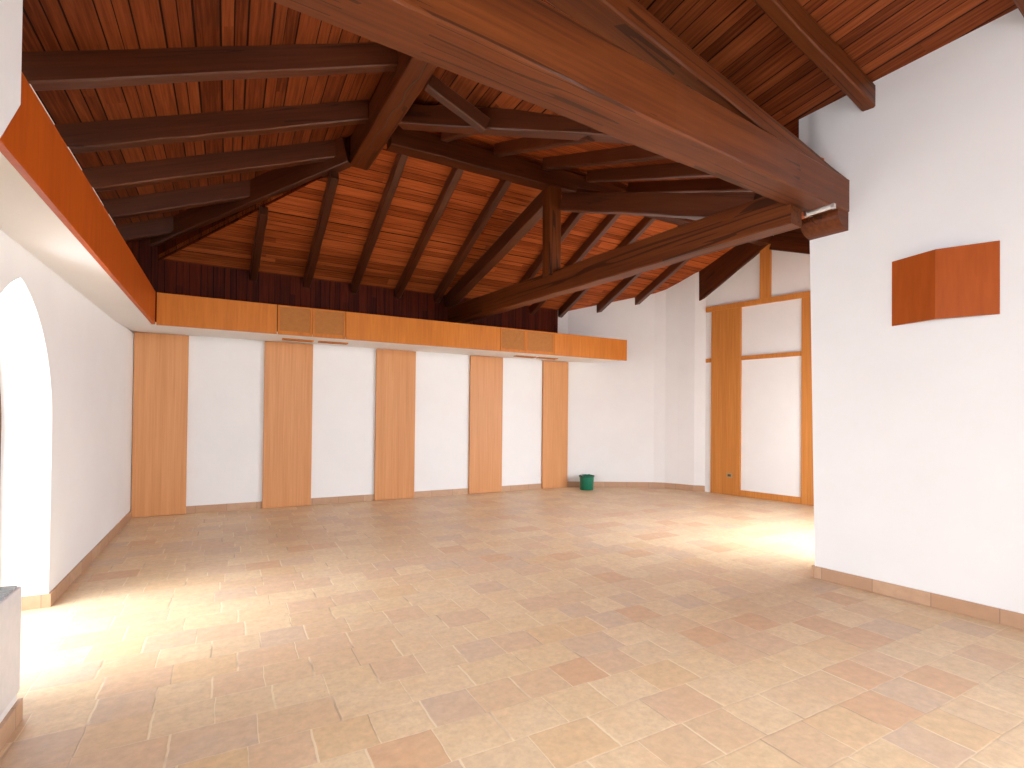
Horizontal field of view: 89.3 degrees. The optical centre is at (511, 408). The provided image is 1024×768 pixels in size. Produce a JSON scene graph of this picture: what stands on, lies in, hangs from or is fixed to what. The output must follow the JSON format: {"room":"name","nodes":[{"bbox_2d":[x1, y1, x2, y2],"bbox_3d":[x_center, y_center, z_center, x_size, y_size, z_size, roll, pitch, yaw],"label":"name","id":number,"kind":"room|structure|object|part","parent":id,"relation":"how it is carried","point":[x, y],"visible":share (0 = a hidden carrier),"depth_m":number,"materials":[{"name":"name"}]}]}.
{"room":"community hall","nodes":[
{"label":"community hall","id":0,"kind":"room"},
{"bbox_2d":[0,0,22,722],"bbox_3d":[-0.898,-0.591,-0.580,0.550,4.250,7.040,1,-1,-29],"label":"wall","id":1,"kind":"structure","parent":0,"point":[11,11],"depth_m":2.11,"materials":[{"name":"white paint"}]},
{"bbox_2d":[0,585,21,715],"bbox_3d":[-1.789,1.016,1.467,0.100,0.482,1.900,1,-1,-29],"label":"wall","id":2,"kind":"structure","parent":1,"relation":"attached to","point":[10,596],"depth_m":2.21,"materials":[{"name":"white paint"}]},
{"bbox_2d":[0,698,22,751],"bbox_3d":[-0.860,1.485,-0.330,0.018,0.105,6.660,1,-1,-29],"label":"baseboard","id":3,"kind":"structure","parent":1,"relation":"attached to","point":[10,722],"depth_m":2.46,"materials":[{"name":"tile"}]},
{"bbox_2d":[0,229,133,596],"bbox_3d":[-4.270,0.224,4.815,0.420,2.665,6.450,1,-1,-29],"label":"wall","id":4,"kind":"structure","parent":0,"point":[66,366],"depth_m":4.16,"materials":[{"name":"white paint"}]},
{"bbox_2d":[0,394,0,466],"bbox_3d":[-3.558,0.325,3.272,0.060,2.406,1.500,1,-1,-29],"label":"window","id":5,"kind":"structure","parent":4,"relation":"in","point":[0,394],"depth_m":3.93,"materials":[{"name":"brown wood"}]},
{"bbox_2d":[21,593,50,610],"bbox_3d":[-3.756,1.501,4.002,0.298,0.105,0.018,1,-1,-29],"label":"baseboard","id":6,"kind":"structure","parent":4,"relation":"attached to","point":[40,601],"depth_m":4.03,"materials":[{"name":"tile"}]},
{"bbox_2d":[49,510,131,605],"bbox_3d":[-4.579,1.511,5.797,0.018,0.105,3.920,1,-1,-29],"label":"baseboard","id":7,"kind":"structure","parent":4,"relation":"attached to","point":[62,586],"depth_m":5.04,"materials":[{"name":"tile"}]},
{"bbox_2d":[158,135,351,259],"bbox_3d":[-2.328,-2.890,6.063,7.253,1.630,1.417,0,-1,39],"label":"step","id":8,"kind":"structure","parent":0,"point":[166,246],"depth_m":7.40,"materials":[{"name":"brown wood"}]},
{"bbox_2d":[350,51,436,169],"bbox_3d":[-1.004,-3.385,5.139,0.258,0.371,4.052,1,-1,-30],"label":"ridge beam","id":9,"kind":"structure","parent":8,"relation":"attached to","point":[396,91],"depth_m":5.59,"materials":[{"name":"brown wood"}]},
{"bbox_2d":[22,0,561,224],"bbox_3d":[-0.409,-3.182,3.212,5.517,1.530,13.200,1,-1,-29],"label":"ceiling","id":10,"kind":"structure","parent":0,"point":[47,25],"depth_m":4.64,"materials":[{"name":"brown wood"}]},
{"bbox_2d":[115,216,172,241],"bbox_3d":[-5.272,-2.561,7.385,0.949,0.570,0.130,1,-1,-29],"label":"rafter","id":11,"kind":"object","parent":10,"relation":"attached to","point":[147,229],"visible":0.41,"depth_m":7.36,"materials":[{"name":"brown wood"}]},
{"bbox_2d":[101,180,249,219],"bbox_3d":[-4.380,-2.746,6.769,1.921,0.939,0.131,1,-1,-29],"label":"rafter","id":12,"kind":"object","parent":10,"relation":"attached to","point":[174,200],"visible":0.64,"depth_m":6.72,"materials":[{"name":"brown wood"}]},
{"bbox_2d":[82,140,335,191],"bbox_3d":[-3.507,-2.927,6.168,2.873,1.302,0.136,1,-1,-29],"label":"rafter","id":13,"kind":"object","parent":10,"relation":"attached to","point":[145,173],"visible":0.71,"depth_m":6.06,"materials":[{"name":"brown wood"}]},
{"bbox_2d":[21,42,397,90],"bbox_3d":[-2.455,-2.966,4.427,3.041,1.367,0.132,1,-1,-29],"label":"rafter","id":14,"kind":"object","parent":10,"relation":"attached to","point":[82,69],"visible":0.76,"depth_m":4.28,"materials":[{"name":"brown wood"}]},
{"bbox_2d":[54,100,368,153],"bbox_3d":[-2.970,-2.962,5.366,3.043,1.362,0.134,1,-1,-29],"label":"rafter","id":15,"kind":"object","parent":10,"relation":"attached to","point":[84,137],"visible":0.7,"depth_m":5.24,"materials":[{"name":"brown wood"}]},
{"bbox_2d":[0,152,620,362],"bbox_3d":[-0.429,-1.069,6.355,8.360,0.095,6.950,1,-1,-29],"label":"soffit","id":16,"kind":"structure","parent":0,"point":[25,217],"depth_m":4.04,"materials":[{"name":"white paint"}]},
{"bbox_2d":[0,71,155,323],"bbox_3d":[-3.214,-1.284,4.163,0.036,0.428,5.280,1,-1,-29],"label":"fascia","id":17,"kind":"object","parent":16,"relation":"attached to","point":[31,142],"visible":1,"depth_m":2.95,"materials":[{"name":"orange wood"}]},
{"bbox_2d":[282,338,313,341],"bbox_3d":[-3.288,-1.055,7.953,0.440,0.018,0.140,1,-1,-29],"label":"soffit vent","id":18,"kind":"object","parent":16,"relation":"attached to","point":[284,339],"visible":1,"depth_m":7.93,"materials":[{"name":"brown wood"}]},
{"bbox_2d":[318,341,347,344],"bbox_3d":[-2.832,-1.047,8.202,0.440,0.018,0.140,1,-1,-29],"label":"soffit vent","id":19,"kind":"object","parent":16,"relation":"attached to","point":[326,342],"visible":1,"depth_m":8.18,"materials":[{"name":"brown wood"}]},
{"bbox_2d":[156,292,626,360],"bbox_3d":[-1.107,-1.205,8.347,7.654,0.405,0.036,1,-1,-29],"label":"fascia","id":20,"kind":"object","parent":16,"relation":"attached to","point":[176,310],"visible":1,"depth_m":7.74,"materials":[{"name":"brown wood"}]},
{"bbox_3d":[-3.048,-1.237,7.285,0.449,0.405,0.036,1,-1,-29],"label":"grille frame","id":21,"kind":"part","parent":20,"relation":"part of","materials":[{"name":"brown wood"}]},
{"bbox_3d":[-2.649,-1.230,7.503,0.449,0.405,0.036,1,-1,-29],"label":"grille frame","id":22,"kind":"part","parent":20,"relation":"part of","materials":[{"name":"brown wood"}]},
{"bbox_3d":[0.015,-1.187,8.962,0.494,0.405,0.036,1,-1,-29],"label":"grille frame","id":23,"kind":"part","parent":20,"relation":"part of","materials":[{"name":"brown wood"}]},
{"bbox_3d":[0.498,-1.179,9.226,0.594,0.405,0.036,1,-1,-29],"label":"grille frame","id":24,"kind":"part","parent":20,"relation":"part of","materials":[{"name":"brown wood"}]},
{"bbox_2d":[514,355,535,357],"bbox_3d":[0.246,-0.997,9.888,0.420,0.018,0.140,1,-1,-29],"label":"soffit vent","id":25,"kind":"object","parent":16,"relation":"attached to","point":[516,355],"visible":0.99,"depth_m":9.85,"materials":[{"name":"brown wood"}]},
{"bbox_2d":[536,357,557,359],"bbox_3d":[0.685,-0.990,10.128,0.420,0.018,0.140,1,-1,-29],"label":"soffit vent","id":26,"kind":"object","parent":16,"relation":"attached to","point":[536,357],"visible":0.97,"depth_m":10.10,"materials":[{"name":"brown wood"}]},
{"bbox_2d":[126,238,557,505],"bbox_3d":[-2.425,-0.576,9.392,8.250,4.400,0.300,1,-1,-29],"label":"wall","id":27,"kind":"structure","parent":0,"point":[225,425],"depth_m":8.89,"materials":[{"name":"white paint"}]},
{"bbox_2d":[131,332,188,517],"bbox_3d":[-5.198,0.230,7.665,0.670,2.686,0.052,1,-1,-29],"label":"wall panel","id":28,"kind":"object","parent":27,"relation":"attached to","point":[161,361],"visible":0.98,"depth_m":7.64,"materials":[{"name":"brown wood"}]},
{"bbox_2d":[186,501,261,513],"bbox_3d":[-4.472,1.534,8.080,1.040,0.110,0.018,1,-1,-29],"label":"baseboard","id":29,"kind":"structure","parent":27,"relation":"attached to","point":[247,505],"depth_m":8.06,"materials":[{"name":"tile"}]},
{"bbox_2d":[262,341,312,507],"bbox_3d":[-3.672,0.255,8.501,0.730,2.686,0.052,1,-1,-29],"label":"wall panel","id":30,"kind":"object","parent":27,"relation":"attached to","point":[288,367],"visible":1,"depth_m":8.47,"materials":[{"name":"brown wood"}]},
{"bbox_2d":[311,494,373,504],"bbox_3d":[-2.910,1.560,8.934,1.060,0.110,0.018,1,-1,-29],"label":"baseboard","id":31,"kind":"structure","parent":27,"relation":"attached to","point":[356,498],"depth_m":8.92,"materials":[{"name":"tile"}]},
{"bbox_2d":[374,349,415,500],"bbox_3d":[-2.107,0.281,9.358,0.720,2.686,0.052,1,-1,-29],"label":"wall panel","id":32,"kind":"object","parent":27,"relation":"attached to","point":[394,467],"visible":1,"depth_m":9.33,"materials":[{"name":"brown wood"}]},
{"bbox_2d":[414,488,467,497],"bbox_3d":[-1.332,1.586,9.799,1.100,0.110,0.018,1,-1,-29],"label":"baseboard","id":33,"kind":"structure","parent":27,"relation":"attached to","point":[431,493],"depth_m":9.78,"materials":[{"name":"tile"}]},
{"bbox_2d":[468,355,502,493],"bbox_3d":[-0.515,0.307,10.230,0.710,2.686,0.052,1,-1,-29],"label":"wall panel","id":34,"kind":"object","parent":27,"relation":"attached to","point":[486,373],"visible":1,"depth_m":10.20,"materials":[{"name":"brown wood"}]},
{"bbox_2d":[502,483,541,491],"bbox_3d":[0.194,1.610,10.634,0.960,0.110,0.018,1,-1,-29],"label":"baseboard","id":35,"kind":"structure","parent":27,"relation":"attached to","point":[525,486],"depth_m":10.62,"materials":[{"name":"tile"}]},
{"bbox_2d":[541,360,567,488],"bbox_3d":[0.915,0.330,11.012,0.630,2.686,0.052,1,-1,-29],"label":"wall panel","id":36,"kind":"object","parent":27,"relation":"attached to","point":[554,462],"visible":1,"depth_m":10.98,"materials":[{"name":"brown wood"}]},
{"bbox_2d":[448,197,801,323],"bbox_3d":[0.728,-1.805,7.324,0.209,0.339,6.398,1,-1,-36],"label":"tie beam","id":37,"kind":"structure","parent":27,"relation":"attached to","point":[763,217],"depth_m":5.98,"materials":[{"name":"brown wood"}]},
{"bbox_2d":[444,190,542,308],"bbox_3d":[-0.329,-2.576,8.762,0.178,1.332,2.946,1,-1,-38],"label":"rafter","id":38,"kind":"object","parent":37,"relation":"on","point":[533,213],"visible":0.91,"depth_m":8.56,"materials":[{"name":"brown wood"}]},
{"bbox_2d":[542,185,560,277],"bbox_3d":[0.573,-2.550,7.464,0.207,1.290,0.210,1,-1,-29],"label":"post","id":39,"kind":"object","parent":37,"relation":"on","point":[551,194],"visible":0.89,"depth_m":7.38,"materials":[{"name":"brown wood"}]},
{"bbox_2d":[559,192,763,218],"bbox_3d":[1.562,-2.452,6.204,0.170,1.228,2.936,1,-1,-35],"label":"rafter","id":40,"kind":"object","parent":37,"relation":"on","point":[659,204],"visible":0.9,"depth_m":5.95,"materials":[{"name":"brown wood"}]},
{"bbox_2d":[576,187,698,219],"bbox_3d":[1.760,-2.527,6.452,0.209,1.128,2.378,1,-1,-44],"label":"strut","id":41,"kind":"object","parent":40,"relation":"attached to","point":[578,188],"visible":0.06,"depth_m":7.08,"materials":[{"name":"brown wood"}]},
{"bbox_2d":[158,131,734,310],"bbox_3d":[-0.131,-2.758,9.068,11.400,1.665,3.490,1,-1,-29],"label":"ceiling","id":42,"kind":"structure","parent":0,"point":[292,219],"depth_m":8.09,"materials":[{"name":"brown wood"}]},
{"bbox_2d":[149,137,351,245],"bbox_3d":[-3.786,-2.970,7.263,3.495,1.197,0.159,0,-1,16],"label":"rafter","id":43,"kind":"object","parent":42,"relation":"attached to","point":[274,182],"visible":0.48,"depth_m":7.07,"materials":[{"name":"brown wood"}]},
{"bbox_2d":[250,205,267,280],"bbox_3d":[-3.793,-2.436,7.734,0.113,0.775,1.432,1,-1,-32],"label":"rafter","id":44,"kind":"object","parent":42,"relation":"attached to","point":[263,211],"visible":1,"depth_m":7.57,"materials":[{"name":"brown wood"}]},
{"bbox_2d":[303,171,338,287],"bbox_3d":[-2.895,-2.607,7.769,0.111,1.148,2.229,1,-1,-30],"label":"rafter","id":45,"kind":"object","parent":42,"relation":"attached to","point":[333,178],"visible":1,"depth_m":7.54,"materials":[{"name":"brown wood"}]},
{"bbox_2d":[351,153,407,292],"bbox_3d":[-2.045,-2.766,7.826,0.114,1.471,2.952,1,-1,-30],"label":"rafter","id":46,"kind":"object","parent":42,"relation":"attached to","point":[400,160],"visible":0.9,"depth_m":7.63,"materials":[{"name":"brown wood"}]},
{"bbox_2d":[395,167,463,297],"bbox_3d":[-1.361,-2.754,8.201,0.113,1.478,2.950,1,-1,-30],"label":"rafter","id":47,"kind":"object","parent":42,"relation":"attached to","point":[455,174],"visible":0.9,"depth_m":8.00,"materials":[{"name":"brown wood"}]},
{"bbox_2d":[434,179,511,302],"bbox_3d":[-0.705,-2.742,8.560,0.114,1.482,2.948,1,-1,-30],"label":"rafter","id":48,"kind":"object","parent":42,"relation":"attached to","point":[502,186],"visible":0.89,"depth_m":8.38,"materials":[{"name":"brown wood"}]},
{"bbox_2d":[519,212,584,281],"bbox_3d":[0.576,-2.725,9.262,0.113,1.479,2.950,1,-1,-30],"label":"rafter","id":49,"kind":"object","parent":42,"relation":"attached to","point":[574,217],"visible":0.34,"depth_m":8.73,"materials":[{"name":"brown wood"}]},
{"bbox_2d":[530,214,620,314],"bbox_3d":[1.139,-2.712,9.568,0.115,1.479,2.948,1,-1,-30],"label":"rafter","id":50,"kind":"object","parent":42,"relation":"attached to","point":[609,220],"visible":0.49,"depth_m":9.10,"materials":[{"name":"brown wood"}]},
{"bbox_2d":[558,217,655,317],"bbox_3d":[1.752,-2.704,9.905,0.112,1.471,2.953,1,-1,-30],"label":"rafter","id":51,"kind":"object","parent":42,"relation":"attached to","point":[642,226],"visible":0.52,"depth_m":9.31,"materials":[{"name":"brown wood"}]},
{"bbox_2d":[597,225,680,312],"bbox_3d":[2.513,-2.747,10.181,0.113,1.364,2.705,1,-1,-30],"label":"rafter","id":52,"kind":"object","parent":42,"relation":"attached to","point":[625,282],"visible":0.44,"depth_m":10.72,"materials":[{"name":"brown wood"}]},
{"bbox_2d":[635,259,689,304],"bbox_3d":[3.247,-2.825,10.366,0.113,1.190,2.322,1,-1,-30],"label":"rafter","id":53,"kind":"object","parent":42,"relation":"attached to","point":[672,269],"visible":0.56,"depth_m":10.65,"materials":[{"name":"brown wood"}]},
{"bbox_2d":[0,487,1023,767],"bbox_3d":[2.110,1.683,4.739,12.700,0.120,13.500,1,-1,-29],"label":"floor","id":54,"kind":"structure","parent":0,"point":[563,627],"depth_m":3.40,"materials":[{"name":"tile"}]},
{"bbox_2d":[579,473,594,490],"bbox_3d":[1.559,1.518,10.811,0.322,0.327,0.322,1,-1,-2],"label":"bucket","id":55,"kind":"object","parent":54,"relation":"on","point":[586,480],"visible":1,"depth_m":10.69,"materials":[{"name":"green plastic"}]},
{"bbox_2d":[558,272,705,485],"bbox_3d":[2.462,-0.623,11.557,3.262,4.644,1.295,1,-1,7],"label":"wall","id":56,"kind":"structure","parent":0,"point":[640,418],"depth_m":11.20,"materials":[{"name":"white paint"}]},
{"bbox_2d":[567,481,653,487],"bbox_3d":[2.115,1.631,11.177,1.881,0.120,0.018,1,-1,-1],"label":"baseboard","id":57,"kind":"structure","parent":56,"relation":"attached to","point":[569,483],"depth_m":11.17,"materials":[{"name":"tile"}]},
{"bbox_2d":[653,482,664,487],"bbox_3d":[3.166,1.642,11.159,0.234,0.120,0.018,0,-1,15],"label":"baseboard","id":58,"kind":"structure","parent":56,"relation":"attached to","point":[656,484],"depth_m":11.15,"materials":[{"name":"tile"}]},
{"bbox_2d":[664,483,677,488],"bbox_3d":[3.394,1.643,11.052,0.282,0.120,0.018,0,-1,34],"label":"baseboard","id":59,"kind":"object","parent":56,"relation":"attached to","point":[667,485],"visible":1,"depth_m":11.04,"materials":[{"name":"tile"}]},
{"bbox_2d":[678,484,692,490],"bbox_3d":[3.642,1.644,10.869,0.336,0.120,0.018,0,-1,39],"label":"baseboard","id":60,"kind":"object","parent":56,"relation":"attached to","point":[680,486],"visible":1,"depth_m":10.86,"materials":[{"name":"tile"}]},
{"bbox_2d":[466,135,823,218],"bbox_3d":[2.901,-2.938,6.711,8.350,1.342,3.560,1,-1,-29],"label":"ceiling","id":61,"kind":"structure","parent":0,"point":[489,139],"depth_m":6.59,"materials":[{"name":"brown wood"}]},
{"bbox_2d":[441,132,476,141],"bbox_3d":[-0.611,-3.288,6.102,0.106,0.526,1.076,1,-1,-28],"label":"rafter","id":62,"kind":"object","parent":61,"relation":"attached to","point":[446,137],"visible":0.38,"depth_m":6.23,"materials":[{"name":"brown wood"}]},
{"bbox_2d":[398,104,631,144],"bbox_3d":[0.489,-2.865,5.226,3.757,1.086,0.168,0,-1,20],"label":"rafter","id":63,"kind":"object","parent":61,"relation":"attached to","point":[431,118],"visible":0.48,"depth_m":5.36,"materials":[{"name":"brown wood"}]},
{"bbox_2d":[425,74,489,133],"bbox_3d":[-0.549,-3.097,5.277,0.693,0.401,0.103,1,-1,-29],"label":"rafter","id":64,"kind":"object","parent":63,"relation":"attached to","point":[435,87],"visible":0.98,"depth_m":5.24,"materials":[{"name":"brown wood"}]},
{"bbox_2d":[494,136,594,156],"bbox_3d":[0.297,-3.094,6.004,0.109,0.898,2.120,1,-1,-29],"label":"rafter","id":65,"kind":"object","parent":61,"relation":"attached to","point":[520,145],"visible":0.65,"depth_m":6.06,"materials":[{"name":"brown wood"}]},
{"bbox_2d":[542,145,668,169],"bbox_3d":[1.216,-2.893,5.905,0.109,1.280,3.174,1,-1,-29],"label":"rafter","id":66,"kind":"object","parent":61,"relation":"attached to","point":[626,154],"visible":0.61,"depth_m":6.12,"materials":[{"name":"brown wood"}]},
{"bbox_2d":[586,163,714,182],"bbox_3d":[1.894,-2.873,6.247,0.107,1.290,3.228,1,-1,-29],"label":"rafter","id":67,"kind":"object","parent":61,"relation":"attached to","point":[672,170],"visible":0.59,"depth_m":6.54,"materials":[{"name":"brown wood"}]},
{"bbox_2d":[626,178,751,192],"bbox_3d":[2.578,-2.861,6.622,0.109,1.298,3.227,1,-1,-29],"label":"rafter","id":68,"kind":"object","parent":61,"relation":"attached to","point":[714,184],"visible":0.4,"depth_m":6.95,"materials":[{"name":"brown wood"}]},
{"bbox_2d":[705,250,809,496],"bbox_3d":[5.279,-0.944,9.485,0.306,5.300,5.830,1,-1,-41],"label":"wall","id":69,"kind":"structure","parent":0,"point":[771,387],"depth_m":9.74,"materials":[{"name":"white paint"}]},
{"bbox_2d":[387,125,773,245],"bbox_3d":[1.712,-3.281,8.091,7.320,0.281,0.210,1,-1,-29],"label":"ridge beam","id":70,"kind":"structure","parent":69,"relation":"attached to","point":[423,145],"depth_m":6.90,"materials":[{"name":"brown wood"}]},
{"bbox_2d":[693,485,704,491],"bbox_3d":[3.871,1.645,10.730,0.230,0.120,0.018,0,-1,19],"label":"baseboard","id":71,"kind":"object","parent":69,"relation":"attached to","point":[695,487],"visible":1,"depth_m":10.72,"materials":[{"name":"tile"}]},
{"bbox_2d":[710,308,737,495],"bbox_3d":[4.261,-0.146,10.390,0.035,3.697,0.552,1,-1,-41],"label":"wood board","id":72,"kind":"object","parent":69,"relation":"attached to","point":[724,325],"visible":1,"depth_m":10.37,"materials":[{"name":"orange wood"}]},
{"bbox_2d":[699,243,767,300],"bbox_3d":[4.173,-2.833,10.529,0.078,1.585,2.039,1,-1,-40],"label":"rafter","id":73,"kind":"object","parent":69,"relation":"attached to","point":[716,273],"visible":0.52,"depth_m":10.37,"materials":[{"name":"brown wood"}]},
{"bbox_2d":[737,307,741,495],"bbox_3d":[4.457,-0.147,10.151,0.050,3.697,0.056,1,-1,-41],"label":"strip","id":74,"kind":"object","parent":69,"relation":"attached to","point":[739,385],"visible":1,"depth_m":10.13,"materials":[{"name":"brown wood"}]},
{"bbox_2d":[706,291,810,312],"bbox_3d":[4.867,-2.046,9.712,0.055,0.100,2.612,1,-1,-41],"label":"rail","id":75,"kind":"object","parent":69,"relation":"attached to","point":[799,295],"visible":0.64,"depth_m":9.84,"materials":[{"name":"brown wood"}]},
{"bbox_2d":[760,244,771,298],"bbox_3d":[4.802,-2.596,9.805,0.050,1.000,0.199,1,-1,-41],"label":"post","id":76,"kind":"object","parent":75,"relation":"on","point":[766,253],"visible":1,"depth_m":9.77,"materials":[{"name":"brown wood"}]},
{"bbox_2d":[740,490,800,503],"bbox_3d":[4.823,1.642,9.698,0.030,0.117,1.094,1,-1,-41],"label":"baseboard","id":77,"kind":"structure","parent":69,"relation":"attached to","point":[783,498],"depth_m":9.66,"materials":[{"name":"orange wood"}]},
{"bbox_2d":[741,351,800,359],"bbox_3d":[4.845,-0.996,9.722,0.045,0.080,1.094,1,-1,-41],"label":"rail","id":78,"kind":"object","parent":69,"relation":"attached to","point":[798,353],"visible":1,"depth_m":9.67,"materials":[{"name":"brown wood"}]},
{"bbox_2d":[769,228,809,253],"bbox_3d":[5.449,-3.003,9.042,0.077,1.163,1.839,1,-1,-41],"label":"rafter","id":79,"kind":"object","parent":69,"relation":"attached to","point":[794,240],"visible":0.22,"depth_m":9.42,"materials":[{"name":"brown wood"}]},
{"bbox_2d":[801,296,813,505],"bbox_3d":[5.384,-0.148,9.078,0.040,3.697,0.572,1,-1,-41],"label":"wood board","id":80,"kind":"object","parent":69,"relation":"attached to","point":[807,486],"visible":0.36,"depth_m":9.21,"materials":[{"name":"orange wood"}]},
{"bbox_2d":[636,0,1016,137],"bbox_3d":[3.611,-3.634,2.052,4.400,1.713,7.300,1,-1,-29],"label":"ceiling","id":81,"kind":"structure","parent":0,"point":[737,38],"depth_m":4.42,"materials":[{"name":"brown wood"}]},
{"bbox_2d":[753,0,875,110],"bbox_3d":[1.892,-3.276,3.982,3.249,1.064,0.119,1,-1,-29],"label":"rafter","id":82,"kind":"object","parent":81,"relation":"attached to","point":[789,16],"visible":0.98,"depth_m":4.33,"materials":[{"name":"brown wood"}]},
{"bbox_2d":[1013,0,1023,16],"bbox_3d":[2.480,-3.409,3.051,3.381,1.099,0.119,1,-1,-29],"label":"rafter","id":83,"kind":"object","parent":81,"relation":"attached to","point":[1019,3],"visible":1,"depth_m":3.74,"materials":[{"name":"brown wood"}]},
{"bbox_2d":[799,8,1023,613],"bbox_3d":[5.007,-0.746,2.506,0.348,4.750,6.869,1,-1,-35],"label":"wall","id":84,"kind":"structure","parent":0,"point":[918,427],"depth_m":4.35,"materials":[{"name":"white paint"}]},
{"bbox_2d":[270,0,849,215],"bbox_3d":[0.505,-2.100,3.275,6.186,0.449,0.370,1,-1,-33],"label":"tie beam","id":85,"kind":"structure","parent":84,"relation":"attached to","point":[532,51],"depth_m":3.10,"materials":[{"name":"brown wood"}]},
{"bbox_2d":[546,0,845,177],"bbox_3d":[1.428,-2.457,3.947,3.931,0.807,0.259,1,-1,-32],"label":"rafter","id":86,"kind":"object","parent":85,"relation":"on","point":[621,22],"visible":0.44,"depth_m":3.64,"materials":[{"name":"brown wood"}]},
{"bbox_2d":[630,0,756,104],"bbox_3d":[1.323,-2.622,3.930,3.723,0.856,0.200,1,-1,-31],"label":"rafter","id":87,"kind":"object","parent":86,"relation":"on","point":[635,2],"visible":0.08,"depth_m":3.69,"materials":[{"name":"brown wood"}]},
{"bbox_2d":[803,203,835,217],"bbox_3d":[2.815,-1.818,4.743,0.040,0.045,0.270,1,-1,-33],"label":"lamp","id":88,"kind":"object","parent":85,"relation":"attached to","point":[832,205],"visible":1,"depth_m":4.73,"materials":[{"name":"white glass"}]},
{"bbox_3d":[2.815,-1.832,4.743,0.024,0.014,0.260,1,-1,-33],"label":"rail","id":89,"kind":"part","parent":88,"relation":"part of","materials":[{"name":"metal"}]},
{"bbox_2d":[811,565,814,576],"bbox_3d":[3.083,1.582,5.122,0.380,0.110,0.018,1,-1,-29],"label":"baseboard","id":90,"kind":"structure","parent":84,"relation":"attached to","point":[812,567],"depth_m":5.03,"materials":[{"name":"tile"}]},
{"bbox_2d":[800,209,847,239],"bbox_3d":[3.129,-1.749,5.029,0.570,0.170,0.340,1,-1,-29],"label":"corbel","id":91,"kind":"object","parent":84,"relation":"attached to","point":[836,221],"visible":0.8,"depth_m":4.89,"materials":[{"name":"brown wood"}]},
{"bbox_2d":[812,565,1023,628],"bbox_3d":[4.749,1.571,2.495,0.018,0.110,6.274,1,-1,-35],"label":"baseboard","id":92,"kind":"structure","parent":84,"relation":"attached to","point":[989,613],"depth_m":4.31,"materials":[{"name":"tile"}]},
{"bbox_2d":[892,241,999,325],"bbox_3d":[3.493,-1.011,4.229,0.144,0.565,0.701,1,-1,-34],"label":"wall lamp","id":93,"kind":"object","parent":84,"relation":"attached to","point":[958,281],"visible":1,"depth_m":4.15,"materials":[{"name":"brown wood"}]}
]}

